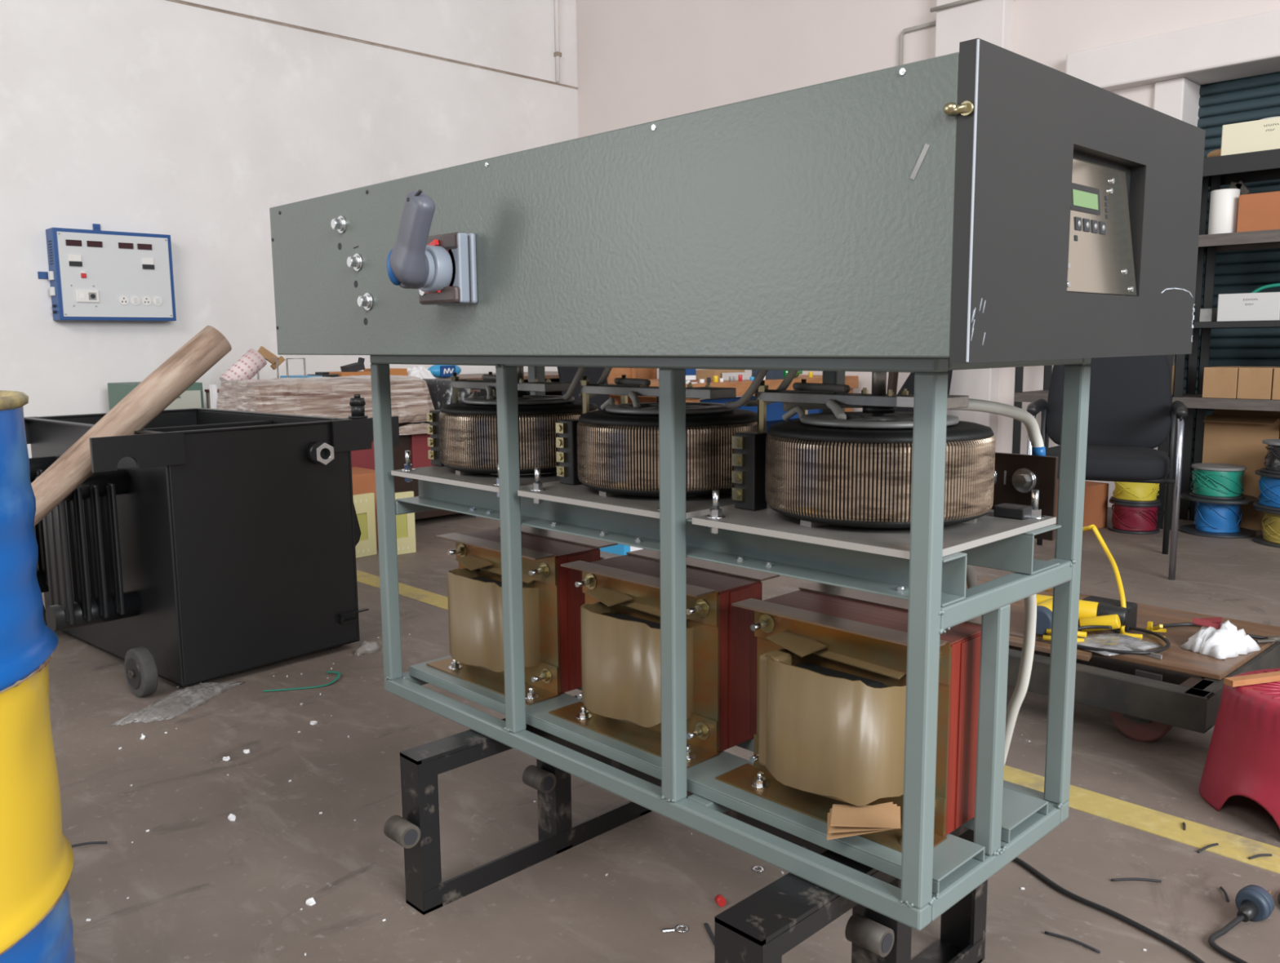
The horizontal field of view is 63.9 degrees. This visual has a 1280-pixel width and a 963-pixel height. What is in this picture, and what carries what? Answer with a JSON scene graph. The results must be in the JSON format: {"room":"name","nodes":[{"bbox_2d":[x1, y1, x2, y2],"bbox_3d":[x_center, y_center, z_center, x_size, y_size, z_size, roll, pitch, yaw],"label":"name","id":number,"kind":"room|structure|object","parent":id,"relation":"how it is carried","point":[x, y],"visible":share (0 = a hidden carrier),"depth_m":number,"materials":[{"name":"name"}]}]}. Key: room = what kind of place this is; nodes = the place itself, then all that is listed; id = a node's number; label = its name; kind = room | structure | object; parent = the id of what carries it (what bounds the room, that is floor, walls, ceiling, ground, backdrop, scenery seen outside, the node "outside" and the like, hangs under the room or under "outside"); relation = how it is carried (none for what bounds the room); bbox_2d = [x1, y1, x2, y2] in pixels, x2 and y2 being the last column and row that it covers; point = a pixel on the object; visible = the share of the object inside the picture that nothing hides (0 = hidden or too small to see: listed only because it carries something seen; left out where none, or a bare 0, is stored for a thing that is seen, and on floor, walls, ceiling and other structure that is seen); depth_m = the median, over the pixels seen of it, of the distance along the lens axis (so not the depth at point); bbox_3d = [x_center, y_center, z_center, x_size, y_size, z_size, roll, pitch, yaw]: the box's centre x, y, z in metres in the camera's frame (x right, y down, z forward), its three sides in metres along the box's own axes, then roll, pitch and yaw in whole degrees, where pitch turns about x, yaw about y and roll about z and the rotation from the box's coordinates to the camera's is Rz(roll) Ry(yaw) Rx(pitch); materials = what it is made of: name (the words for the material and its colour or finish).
{"room":"electrical workshop","nodes":[
{"label":"electrical workshop","id":0,"kind":"room"},
{"bbox_2d":[0,0,577,457],"bbox_3d":[-3.718,-2.108,5.801,9.100,4.600,0.175,-8,11,-44],"label":"wall","id":1,"kind":"structure","parent":0,"point":[187,121],"depth_m":6.68,"materials":[{"name":"white paint"}]},
{"bbox_2d":[37,223,176,321],"bbox_3d":[-3.215,-1.265,6.199,0.722,0.578,0.157,-8,11,-44],"label":"panel","id":2,"kind":"object","parent":1,"relation":"attached to","point":[95,274],"visible":1,"depth_m":6.15,"materials":[{"name":"white metal"}]},
{"bbox_2d":[48,286,55,296],"bbox_3d":[-3.443,-1.114,6.009,0.018,0.050,0.050,-8,11,-44],"label":"switch","id":3,"kind":"object","parent":2,"relation":"attached to","point":[52,289],"depth_m":5.99,"materials":[{"name":"white plastic"}]},
{"bbox_2d":[118,295,128,305],"bbox_3d":[-3.127,-1.097,6.213,0.056,0.056,0.006,-8,11,-44],"label":"socket","id":4,"kind":"object","parent":2,"relation":"attached to","point":[122,300],"depth_m":6.21,"materials":[{"name":"grey"}]},
{"bbox_2d":[129,296,140,305],"bbox_3d":[-3.080,-1.104,6.258,0.056,0.056,0.006,-8,11,-44],"label":"socket","id":5,"kind":"object","parent":2,"relation":"attached to","point":[134,300],"depth_m":6.25,"materials":[{"name":"grey"}]},
{"bbox_2d":[141,296,151,305],"bbox_3d":[-3.033,-1.111,6.304,0.056,0.056,0.006,-8,11,-44],"label":"socket","id":6,"kind":"object","parent":2,"relation":"attached to","point":[145,300],"depth_m":6.30,"materials":[{"name":"grey"}]},
{"bbox_2d":[152,296,162,306],"bbox_3d":[-2.987,-1.117,6.348,0.056,0.056,0.006,-8,11,-44],"label":"socket","id":7,"kind":"object","parent":2,"relation":"attached to","point":[157,300],"depth_m":6.34,"materials":[{"name":"grey"}]},
{"bbox_2d":[553,0,561,82],"bbox_3d":[-0.682,-4.050,8.380,0.050,1.500,0.045,-8,11,-44],"label":"pipe","id":8,"kind":"object","parent":1,"relation":"attached to","point":[557,54],"visible":1,"depth_m":8.43,"materials":[{"name":"paint"}]},
{"bbox_2d":[41,506,1279,962],"bbox_3d":[-0.006,0.638,2.711,9.600,0.080,10.600,-8,11,-44],"label":"floor","id":9,"kind":"structure","parent":0,"point":[201,886],"depth_m":2.03,"materials":[{"name":"concrete"}]},
{"bbox_2d":[0,390,75,962],"bbox_3d":[-1.062,0.349,1.277,0.604,0.897,0.605,-1,8,-1],"label":"drum","id":10,"kind":"object","parent":9,"relation":"on","point":[37,859],"visible":1,"depth_m":1.30,"materials":[{"name":"blue paint"}]},
{"bbox_2d":[71,841,107,847],"bbox_3d":[-1.070,0.702,1.985,0.070,0.006,0.006,-2,8,-14],"label":"wire offcut","id":11,"kind":"object","parent":9,"relation":"on","point":[91,842],"visible":0.83,"depth_m":1.99,"materials":[{"name":"grey"}]},
{"bbox_2d":[31,325,231,526],"bbox_3d":[-1.636,0.100,2.663,1.211,1.005,0.099,-8,11,-44],"label":"pole","id":12,"kind":"object","parent":9,"relation":"on","point":[151,397],"visible":0.77,"depth_m":2.82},
{"bbox_2d":[107,382,204,410],"bbox_3d":[-2.891,-0.221,6.172,0.380,0.745,0.500,-8,11,-44],"label":"base cabinet","id":13,"kind":"object","parent":9,"relation":"on","point":[192,397],"visible":0.14,"depth_m":6.04,"materials":[{"name":"green paint"}]},
{"bbox_2d":[23,394,399,697],"bbox_3d":[-1.483,0.124,3.316,1.112,0.803,0.970,6,10,41],"label":"tank","id":14,"kind":"object","parent":9,"relation":"on","point":[199,544],"visible":0.83,"depth_m":2.94,"materials":[{"name":"black metal"}]},
{"bbox_2d":[204,389,219,408],"bbox_3d":[-2.289,-0.209,6.216,0.460,0.700,0.480,-8,11,-44],"label":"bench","id":15,"kind":"object","parent":9,"relation":"on","point":[207,391],"visible":0.06,"depth_m":6.17,"materials":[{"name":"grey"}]},
{"bbox_2d":[219,348,266,382],"bbox_3d":[-2.313,-0.647,5.982,0.270,0.255,0.126,-8,11,-44],"label":"roll","id":16,"kind":"object","parent":15,"relation":"on","point":[246,367],"visible":0.8,"depth_m":5.94,"materials":[{"name":"grey"}]},
{"bbox_2d":[257,346,284,369],"bbox_3d":[-2.202,-0.737,6.122,0.168,0.140,0.020,-8,11,-44],"label":"cardboard","id":17,"kind":"object","parent":15,"relation":"on","point":[268,356],"visible":0.82,"depth_m":6.11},
{"bbox_2d":[257,358,306,379],"bbox_3d":[-2.127,-0.640,6.095,0.302,0.183,0.012,-8,11,-44],"label":"wire rack","id":18,"kind":"object","parent":15,"relation":"on","point":[277,359],"visible":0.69,"depth_m":6.11,"materials":[{"name":"grey metal"}]},
{"bbox_2d":[208,384,217,408],"bbox_3d":[-2.512,-0.208,6.089,0.025,0.735,0.050,-8,11,-44],"label":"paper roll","id":19,"kind":"object","parent":9,"relation":"on","point":[213,388],"visible":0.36,"depth_m":6.03,"materials":[{"name":"paper"}]},
{"bbox_2d":[262,671,340,691],"bbox_3d":[-0.952,0.572,2.911,0.219,0.013,0.106,-8,11,-44],"label":"strap","id":20,"kind":"object","parent":9,"relation":"on","point":[337,673],"visible":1,"depth_m":2.89,"materials":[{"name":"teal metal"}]},
{"bbox_2d":[352,493,377,558],"bbox_3d":[-1.275,0.202,4.659,0.021,0.285,0.160,6,10,41],"label":"frame","id":21,"kind":"object","parent":9,"relation":"on","point":[364,504],"visible":0.69,"depth_m":4.68,"materials":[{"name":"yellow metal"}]},
{"bbox_2d":[351,466,378,548],"bbox_3d":[-1.407,0.134,4.888,0.300,0.360,0.300,-8,11,-44],"label":"cardboard box","id":22,"kind":"object","parent":9,"relation":"on","point":[363,479],"visible":0.13,"depth_m":4.80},
{"bbox_2d":[395,491,416,555],"bbox_3d":[-1.103,0.193,4.714,0.140,0.285,0.021,-7,10,-38],"label":"frame","id":23,"kind":"object","parent":9,"relation":"on","point":[405,523],"visible":0.48,"depth_m":4.73,"materials":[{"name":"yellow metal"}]},
{"bbox_2d":[351,421,480,519],"bbox_3d":[-1.450,-0.038,5.436,1.270,0.555,0.490,-8,11,-44],"label":"crate","id":24,"kind":"object","parent":9,"relation":"on","point":[417,444],"visible":0.02,"depth_m":5.34,"materials":[{"name":"red"}]},
{"bbox_2d":[216,375,434,423],"bbox_3d":[-1.583,-0.411,5.201,0.950,0.240,0.540,-8,11,-44],"label":"sheets","id":25,"kind":"object","parent":24,"relation":"on","point":[317,396],"visible":0.73,"depth_m":4.98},
{"bbox_2d":[399,422,430,435],"bbox_3d":[-1.160,-0.274,5.296,0.301,0.052,0.090,-8,10,-42],"label":"film wad","id":26,"kind":"object","parent":24,"relation":"hanging from","point":[411,428],"visible":0.58,"depth_m":5.26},
{"bbox_2d":[422,378,471,409],"bbox_3d":[-1.056,-0.446,5.511,0.166,0.210,0.300,-8,11,-44],"label":"box","id":27,"kind":"object","parent":24,"relation":"on","point":[440,390],"visible":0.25,"depth_m":5.42,"materials":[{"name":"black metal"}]},
{"bbox_2d":[435,371,562,396],"bbox_3d":[-1.419,-0.409,7.551,2.630,0.722,0.840,-8,11,-44],"label":"desk","id":28,"kind":"object","parent":9,"relation":"on","point":[553,376],"visible":0.07,"depth_m":7.65,"materials":[{"name":"brown wood"}]},
{"bbox_2d":[280,375,320,377],"bbox_3d":[-2.147,-0.647,6.497,0.140,0.045,0.300,-8,11,-44],"label":"plastic bin","id":29,"kind":"object","parent":28,"relation":"on","point":[281,376],"visible":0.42,"depth_m":6.46,"materials":[{"name":"blue"}]},
{"bbox_2d":[306,372,338,377],"bbox_3d":[-2.039,-0.672,6.599,0.120,0.065,0.200,-8,11,-44],"label":"tool case","id":30,"kind":"object","parent":28,"relation":"on","point":[322,374],"visible":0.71,"depth_m":6.55,"materials":[{"name":"black plastic"}]},
{"bbox_2d":[328,371,370,377],"bbox_3d":[-1.924,-0.695,6.780,0.260,0.060,0.300,-8,11,-44],"label":"box","id":31,"kind":"object","parent":28,"relation":"on","point":[340,373],"visible":0.21,"depth_m":6.65,"materials":[{"name":"brown"}]},
{"bbox_2d":[340,357,364,372],"bbox_3d":[-1.896,-0.770,6.798,0.147,0.102,0.100,-8,11,-44],"label":"tool","id":32,"kind":"object","parent":31,"relation":"on","point":[359,366],"visible":0.93,"depth_m":6.77,"materials":[{"name":"grey"}]},
{"bbox_2d":[363,368,407,375],"bbox_3d":[-1.730,-0.730,6.965,0.160,0.075,0.300,-8,11,-44],"label":"box","id":33,"kind":"object","parent":28,"relation":"on","point":[393,371],"visible":0.16,"depth_m":6.88,"materials":[{"name":"brown"}]},
{"bbox_2d":[407,365,435,378],"bbox_3d":[-1.520,-0.747,7.001,0.184,0.090,0.191,-8,11,-44],"label":"cloth","id":34,"kind":"object","parent":28,"relation":"on","point":[421,372],"visible":0.77,"depth_m":6.96,"materials":[{"name":"white fabric"}]},
{"bbox_2d":[427,364,461,377],"bbox_3d":[-1.364,-0.776,7.173,0.262,0.104,0.126,-8,11,-44],"label":"packet","id":35,"kind":"object","parent":28,"relation":"on","point":[437,371],"visible":0.79,"depth_m":7.11,"materials":[{"name":"blue"}]},
{"bbox_2d":[556,366,609,410],"bbox_3d":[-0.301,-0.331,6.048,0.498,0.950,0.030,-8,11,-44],"label":"office chair","id":36,"kind":"object","parent":9,"relation":"on","point":[566,375],"visible":0.02,"depth_m":5.98,"materials":[{"name":"black fabric"}]},
{"bbox_2d":[85,634,1146,955],"bbox_3d":[-0.135,0.655,2.282,1.979,0.003,2.973,-8,11,-44],"label":"debris","id":37,"kind":"object","parent":9,"relation":"on","point":[782,873],"depth_m":2.08,"materials":[{"name":"white paper"}]},
{"bbox_2d":[599,543,644,555],"bbox_3d":[-0.078,0.293,4.777,0.180,0.050,0.200,-8,11,-44],"label":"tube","id":38,"kind":"object","parent":9,"relation":"on","point":[620,549],"visible":0.29,"depth_m":4.68,"materials":[{"name":"blue"}]},
{"bbox_2d":[607,368,657,404],"bbox_3d":[-0.182,-0.387,6.785,0.420,0.860,0.420,-8,11,-44],"label":"crate","id":39,"kind":"object","parent":9,"relation":"on","point":[632,373],"visible":0.02,"depth_m":6.63,"materials":[{"name":"orange wood"}]},
{"bbox_2d":[662,924,688,933],"bbox_3d":[0.058,0.733,1.681,0.045,0.008,0.022,-3,8,-17],"label":"cable lug","id":40,"kind":"object","parent":9,"relation":"on","point":[677,926],"visible":1,"depth_m":1.68,"materials":[{"name":"metal"}]},
{"bbox_2d":[383,695,987,962],"bbox_3d":[0.050,0.603,1.652,0.591,0.272,0.784,-8,11,-44],"label":"support stand","id":41,"kind":"object","parent":9,"relation":"on","point":[770,922],"visible":0.6,"depth_m":1.69,"materials":[{"name":"black paint"}]},
{"bbox_2d":[269,38,1205,930],"bbox_3d":[-0.018,-0.020,1.683,0.726,0.954,1.459,-8,11,-44],"label":"stabilizer","id":42,"kind":"object","parent":41,"relation":"on","point":[983,205],"visible":1,"depth_m":1.34,"materials":[{"name":"grey paint"}]},
{"bbox_2d":[386,189,477,306],"bbox_3d":[-0.306,-0.336,1.492,0.112,0.154,0.126,-8,11,-44],"label":"switch","id":43,"kind":"object","parent":42,"relation":"attached to","point":[443,264],"depth_m":1.49,"materials":[{"name":"grey plastic"}]},
{"bbox_2d":[886,372,898,395],"bbox_3d":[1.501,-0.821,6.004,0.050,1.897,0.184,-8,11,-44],"label":"bar","id":44,"kind":"object","parent":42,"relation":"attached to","point":[892,376],"visible":0.02,"depth_m":6.03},
{"bbox_2d":[703,923,714,945],"bbox_3d":[0.118,0.737,1.656,0.006,0.003,0.085,-2,8,-12],"label":"cable tie","id":45,"kind":"object","parent":9,"relation":"on","point":[706,925],"visible":0.57,"depth_m":1.67,"materials":[{"name":"grey"}]},
{"bbox_2d":[715,894,726,906],"bbox_3d":[0.138,0.717,1.755,0.016,0.017,0.015,-3,8,-19],"label":"cap","id":46,"kind":"object","parent":9,"relation":"on","point":[720,900],"visible":1,"depth_m":1.75,"materials":[{"name":"red plastic"}]},
{"bbox_2d":[607,374,858,433],"bbox_3d":[0.602,-0.304,6.636,1.640,0.722,0.800,-8,11,-44],"label":"workbench","id":47,"kind":"object","parent":9,"relation":"on","point":[775,411],"visible":0.25,"depth_m":6.33,"materials":[{"name":"orange wood"}]},
{"bbox_2d":[684,368,695,380],"bbox_3d":[0.244,-0.719,6.288,0.270,0.200,0.020,-8,11,-44],"label":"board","id":48,"kind":"object","parent":47,"relation":"on","point":[688,371],"visible":0.2,"depth_m":6.35,"materials":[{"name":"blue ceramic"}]},
{"bbox_2d":[685,375,697,383],"bbox_3d":[0.270,-0.580,5.832,0.110,0.045,0.070,-8,11,-44],"label":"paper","id":49,"kind":"object","parent":47,"relation":"on","point":[688,378],"visible":0.62,"depth_m":5.83,"materials":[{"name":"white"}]},
{"bbox_2d":[695,368,744,380],"bbox_3d":[0.480,-0.673,6.448,0.280,0.060,0.230,-8,11,-44],"label":"carton","id":50,"kind":"object","parent":47,"relation":"on","point":[700,374],"visible":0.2,"depth_m":6.34,"materials":[{"name":"cardboard"}]},
{"bbox_2d":[722,372,751,380],"bbox_3d":[0.595,-0.646,6.304,0.160,0.045,0.100,-8,11,-44],"label":"paper stack","id":51,"kind":"object","parent":47,"relation":"on","point":[745,375],"visible":0.69,"depth_m":6.27,"materials":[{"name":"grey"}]},
{"bbox_2d":[751,369,783,379],"bbox_3d":[0.801,-0.693,6.430,0.120,0.100,0.160,-8,11,-44],"label":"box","id":52,"kind":"object","parent":47,"relation":"on","point":[771,375],"visible":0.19,"depth_m":6.37,"materials":[{"name":"blue"}]},
{"bbox_2d":[752,865,764,872],"bbox_3d":[0.216,0.708,1.874,0.022,0.002,0.022,-8,11,-44],"label":"washer","id":53,"kind":"object","parent":9,"relation":"on","point":[754,868],"visible":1,"depth_m":1.87,"materials":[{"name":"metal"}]},
{"bbox_2d":[356,569,1279,874],"bbox_3d":[0.294,0.584,2.787,0.105,0.002,10.300,-8,11,-44],"label":"floor marking","id":54,"kind":"object","parent":9,"relation":"on","point":[1231,846],"depth_m":2.06,"materials":[{"name":"yellow paint"}]},
{"bbox_2d":[1248,853,1271,859],"bbox_3d":[1.147,0.693,1.897,0.051,0.006,0.006,-2,8,-14],"label":"wire offcut","id":55,"kind":"object","parent":54,"relation":"on","point":[1260,855],"visible":1,"depth_m":1.90,"materials":[{"name":"grey"}]},
{"bbox_2d":[894,370,952,412],"bbox_3d":[1.679,-0.399,6.308,0.030,0.979,0.548,-8,11,-44],"label":"board","id":56,"kind":"object","parent":9,"relation":"on","point":[908,384],"visible":0.02,"depth_m":6.28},
{"bbox_2d":[1044,931,1100,953],"bbox_3d":[0.689,0.733,1.635,0.085,0.006,0.007,6,10,40],"label":"wire offcut","id":57,"kind":"object","parent":9,"relation":"on","point":[1046,932],"visible":1,"depth_m":1.63,"materials":[{"name":"grey"}]},
{"bbox_2d":[1054,479,1108,530],"bbox_3d":[2.172,0.115,5.285,0.280,0.225,0.345,-6,10,-36],"label":"cardboard box","id":58,"kind":"object","parent":9,"relation":"on","point":[1096,494],"visible":0.24,"depth_m":5.16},
{"bbox_2d":[1026,355,1187,580],"bbox_3d":[1.989,-0.130,4.394,0.592,0.955,0.582,3,9,26],"label":"office chair","id":59,"kind":"object","parent":9,"relation":"on","point":[1131,413],"visible":0.8,"depth_m":4.47,"materials":[{"name":"black fabric"}]},
{"bbox_2d":[1012,175,1210,528],"bbox_3d":[2.484,-0.723,5.470,0.394,1.830,0.808,-8,11,-44],"label":"storage rack","id":60,"kind":"object","parent":9,"relation":"on","point":[1020,397],"visible":0.13,"depth_m":5.35,"materials":[{"name":"black metal"}]},
{"bbox_2d":[965,577,1279,742],"bbox_3d":[1.200,0.471,2.870,0.731,0.186,0.925,-8,11,-44],"label":"trolley","id":61,"kind":"object","parent":9,"relation":"on","point":[1144,708],"depth_m":2.48,"materials":[{"name":"brown wood"}]},
{"bbox_2d":[1035,594,1137,642],"bbox_3d":[1.163,0.362,2.764,0.296,0.082,0.243,-8,11,-44],"label":"drill","id":62,"kind":"object","parent":61,"relation":"on","point":[1092,611],"visible":0.56,"depth_m":2.73,"materials":[{"name":"yellow plastic"}]},
{"bbox_2d":[1046,524,1142,639],"bbox_3d":[1.297,0.254,2.923,0.059,0.252,0.529,-1,8,-1],"label":"lead","id":63,"kind":"object","parent":61,"relation":"on","point":[1122,630],"visible":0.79,"depth_m":2.81,"materials":[{"name":"yellow plastic"}]},
{"bbox_2d":[1076,632,1162,656],"bbox_3d":[1.214,0.410,2.644,0.208,0.017,0.155,-4,8,-23],"label":"plastic bag","id":64,"kind":"object","parent":61,"relation":"on","point":[1113,641],"visible":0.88,"depth_m":2.62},
{"bbox_2d":[1145,621,1166,637],"bbox_3d":[1.365,0.390,2.698,0.050,0.036,0.081,2,8,16],"label":"clamp","id":65,"kind":"object","parent":61,"relation":"on","point":[1158,628],"visible":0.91,"depth_m":2.73,"materials":[{"name":"yellow plastic"}]},
{"bbox_2d":[1076,622,1265,654],"bbox_3d":[1.347,0.397,2.666,0.527,0.034,0.206,-3,8,-17],"label":"cable","id":66,"kind":"object","parent":61,"relation":"on","point":[1166,646],"visible":0.67,"depth_m":2.66,"materials":[{"name":"black plastic"}]},
{"bbox_2d":[1180,617,1261,660],"bbox_3d":[1.474,0.383,2.597,0.195,0.078,0.131,-5,9,-30],"label":"bag","id":67,"kind":"object","parent":61,"relation":"on","point":[1215,639],"visible":1,"depth_m":2.56,"materials":[{"name":"white plastic"}]},
{"bbox_2d":[1192,617,1222,629],"bbox_3d":[1.442,0.357,2.607,0.067,0.029,0.035,3,9,26],"label":"print","id":68,"kind":"object","parent":67,"relation":"on","point":[1215,623],"depth_m":2.60,"materials":[{"name":"red"}]},
{"bbox_2d":[1255,635,1279,643],"bbox_3d":[1.616,0.406,2.634,0.076,0.017,0.021,-1,8,-4],"label":"metal fitting","id":69,"kind":"object","parent":61,"relation":"on","point":[1272,639],"visible":0.96,"depth_m":2.63,"materials":[{"name":"silver metal"}]},
{"bbox_2d":[1107,498,1161,534],"bbox_3d":[2.476,0.170,5.137,0.236,0.151,0.236,-8,11,-44],"label":"spool","id":70,"kind":"object","parent":9,"relation":"on","point":[1127,518],"visible":0.93,"depth_m":5.06,"materials":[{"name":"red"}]},
{"bbox_2d":[1110,481,1159,504],"bbox_3d":[2.474,0.026,5.117,0.224,0.140,0.224,-8,11,-44],"label":"spool","id":71,"kind":"object","parent":70,"relation":"on","point":[1124,492],"visible":0.52,"depth_m":5.04,"materials":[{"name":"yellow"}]},
{"bbox_2d":[1111,877,1161,882],"bbox_3d":[0.879,0.706,1.818,0.085,0.006,0.007,0,8,4],"label":"wire offcut","id":72,"kind":"object","parent":9,"relation":"on","point":[1132,878],"visible":1,"depth_m":1.82,"materials":[{"name":"grey"}]},
{"bbox_2d":[1013,857,1274,962],"bbox_3d":[0.811,0.609,1.748,0.297,0.223,0.631,-8,11,-44],"label":"power cable","id":73,"kind":"object","parent":9,"relation":"on","point":[1254,903],"visible":0.81,"depth_m":1.68,"materials":[{"name":"black plastic"}]},
{"bbox_2d":[1178,492,1258,538],"bbox_3d":[2.853,0.162,5.063,0.336,0.179,0.336,-8,11,-44],"label":"spool","id":74,"kind":"object","parent":9,"relation":"on","point":[1213,518],"visible":0.94,"depth_m":4.99,"materials":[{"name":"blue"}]},
{"bbox_2d":[1190,462,1246,499],"bbox_3d":[2.845,-0.003,5.048,0.236,0.152,0.236,-8,11,-44],"label":"spool","id":75,"kind":"object","parent":74,"relation":"on","point":[1212,481],"visible":1,"depth_m":4.96,"materials":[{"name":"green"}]},
{"bbox_2d":[1169,148,1279,530],"bbox_3d":[3.325,-0.614,4.613,0.394,1.830,1.582,-8,11,-44],"label":"storage rack","id":76,"kind":"object","parent":9,"relation":"on","point":[1259,166],"visible":0.52,"depth_m":4.98,"materials":[{"name":"black metal"}]},
{"bbox_2d":[1199,308,1217,321],"bbox_3d":[2.826,-0.820,5.064,0.200,0.064,0.055,-8,11,-44],"label":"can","id":77,"kind":"object","parent":76,"relation":"on","point":[1206,314],"visible":0.53,"depth_m":5.00,"materials":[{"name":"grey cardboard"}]},
{"bbox_2d":[1207,149,1221,157],"bbox_3d":[2.811,-1.581,4.970,0.086,0.058,0.114,-8,11,-44],"label":"cloth bundle","id":78,"kind":"object","parent":76,"relation":"on","point":[1215,153],"visible":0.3,"depth_m":4.95,"materials":[{"name":"fabric"}]},
{"bbox_2d":[1208,188,1239,234],"bbox_3d":[2.801,-1.292,4.920,0.124,0.214,0.124,-8,11,-44],"label":"roll","id":79,"kind":"object","parent":76,"relation":"on","point":[1224,203],"visible":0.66,"depth_m":4.87,"materials":[{"name":"paper"}]},
{"bbox_2d":[1229,181,1250,195],"bbox_3d":[2.880,-1.404,4.924,0.020,0.075,0.091,-8,11,-44],"label":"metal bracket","id":80,"kind":"object","parent":79,"relation":"on","point":[1240,185],"visible":0.79,"depth_m":4.91,"materials":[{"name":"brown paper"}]},
{"bbox_2d":[1202,366,1250,399],"bbox_3d":[2.879,-0.487,5.022,0.251,0.148,0.148,-8,11,-44],"label":"carton","id":81,"kind":"object","parent":76,"relation":"on","point":[1219,382],"visible":0.78,"depth_m":4.93,"materials":[{"name":"cardboard"}]},
{"bbox_2d":[1217,292,1279,321],"bbox_3d":[2.945,-0.832,4.903,0.251,0.130,0.262,-8,11,-44],"label":"cardboard box","id":82,"kind":"object","parent":76,"relation":"on","point":[1265,306],"visible":0.95,"depth_m":4.81,"materials":[{"name":"grey"}]},
{"bbox_2d":[1220,117,1279,155],"bbox_3d":[2.954,-1.598,4.768,0.211,0.144,0.395,-8,11,-44],"label":"cardboard box","id":83,"kind":"object","parent":76,"relation":"on","point":[1263,135],"visible":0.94,"depth_m":4.75,"materials":[{"name":"beige"}]},
{"bbox_2d":[1236,191,1279,232],"bbox_3d":[3.052,-1.256,4.789,0.290,0.174,0.388,-8,11,-44],"label":"cardboard box","id":84,"kind":"object","parent":76,"relation":"on","point":[1256,211],"visible":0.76,"depth_m":4.76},
{"bbox_2d":[1236,366,1279,399],"bbox_3d":[2.982,-0.474,4.916,0.251,0.148,0.141,-8,11,-44],"label":"carton","id":85,"kind":"object","parent":76,"relation":"on","point":[1254,382],"visible":0.96,"depth_m":4.83,"materials":[{"name":"cardboard"}]},
{"bbox_2d":[1250,283,1279,293],"bbox_3d":[3.106,-0.919,4.934,0.018,0.080,0.313,-8,11,-44],"label":"hose","id":86,"kind":"object","parent":76,"relation":"on","point":[1275,285],"visible":0.78,"depth_m":4.99,"materials":[{"name":"teal rubber"}]},
{"bbox_2d":[1271,367,1279,399],"bbox_3d":[3.087,-0.461,4.810,0.251,0.148,0.146,-8,11,-44],"label":"carton","id":87,"kind":"object","parent":76,"relation":"on","point":[1276,384],"visible":1,"depth_m":4.76,"materials":[{"name":"cardboard"}]},
{"bbox_2d":[1199,668,1279,830],"bbox_3d":[1.363,0.537,2.065,0.374,0.268,0.374,-3,8,-19],"label":"plastic stool","id":88,"kind":"object","parent":9,"relation":"on","point":[1243,757],"depth_m":2.04,"materials":[{"name":"plastic"}]},
{"bbox_2d":[1202,408,1279,530],"bbox_3d":[3.023,-0.064,5.170,0.182,0.596,0.335,-8,11,-44],"label":"carton","id":89,"kind":"object","parent":9,"relation":"on","point":[1231,437],"visible":0.38,"depth_m":5.13,"materials":[{"name":"cardboard"}]},
{"bbox_2d":[1252,506,1279,547],"bbox_3d":[3.058,0.206,4.770,0.350,0.166,0.350,-8,11,-44],"label":"spool","id":90,"kind":"object","parent":9,"relation":"on","point":[1270,537],"visible":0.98,"depth_m":4.75,"materials":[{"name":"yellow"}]},
{"bbox_2d":[1253,469,1279,511],"bbox_3d":[3.039,0.041,4.766,0.320,0.166,0.320,-8,11,-44],"label":"spool","id":91,"kind":"object","parent":90,"relation":"on","point":[1268,483],"visible":0.99,"depth_m":4.74,"materials":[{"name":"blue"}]},
{"bbox_2d":[1260,439,1279,475],"bbox_3d":[3.030,-0.114,4.752,0.260,0.146,0.260,-8,11,-44],"label":"spool","id":92,"kind":"object","parent":91,"relation":"on","point":[1272,463],"visible":1,"depth_m":4.74,"materials":[{"name":"grey"}]},
{"bbox_2d":[576,0,1279,507],"bbox_3d":[3.116,-2.103,5.302,0.300,4.600,10.420,-8,11,-44],"label":"wall","id":93,"kind":"structure","parent":0,"point":[639,61],"depth_m":7.11,"materials":[{"name":"paint"}]},
{"bbox_2d":[898,0,977,65],"bbox_3d":[2.283,-2.287,5.813,0.134,1.041,1.942,-8,11,-44],"label":"conduit","id":94,"kind":"object","parent":93,"relation":"attached to","point":[961,2],"visible":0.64,"depth_m":6.34,"materials":[{"name":"grey"}]},
{"bbox_2d":[934,0,1013,452],"bbox_3d":[1.989,-2.210,6.166,0.120,4.600,0.440,-8,11,-44],"label":"pillar","id":95,"kind":"structure","parent":93,"relation":"attached to","point":[991,21],"depth_m":6.14,"materials":[{"name":"paint"}]},
{"bbox_2d":[1065,9,1279,91],"bbox_3d":[4.589,-2.007,3.672,0.360,0.220,6.030,-8,11,-44],"label":"beam","id":96,"kind":"structure","parent":93,"relation":"attached to","point":[1246,46],"depth_m":5.27,"materials":[{"name":"paint"}]},
{"bbox_2d":[1153,77,1200,510],"bbox_3d":[2.907,-0.989,5.655,0.325,2.300,0.148,-8,11,-44],"label":"trim","id":97,"kind":"structure","parent":93,"relation":"attached to","point":[1178,98],"depth_m":5.41,"materials":[{"name":"paint"}]},
{"bbox_2d":[1182,71,1279,509],"bbox_3d":[4.195,-0.864,4.464,0.029,2.354,3.400,-8,11,-44],"label":"door","id":98,"kind":"structure","parent":93,"relation":"in","point":[1253,98],"depth_m":5.44,"materials":[{"name":"paint"}]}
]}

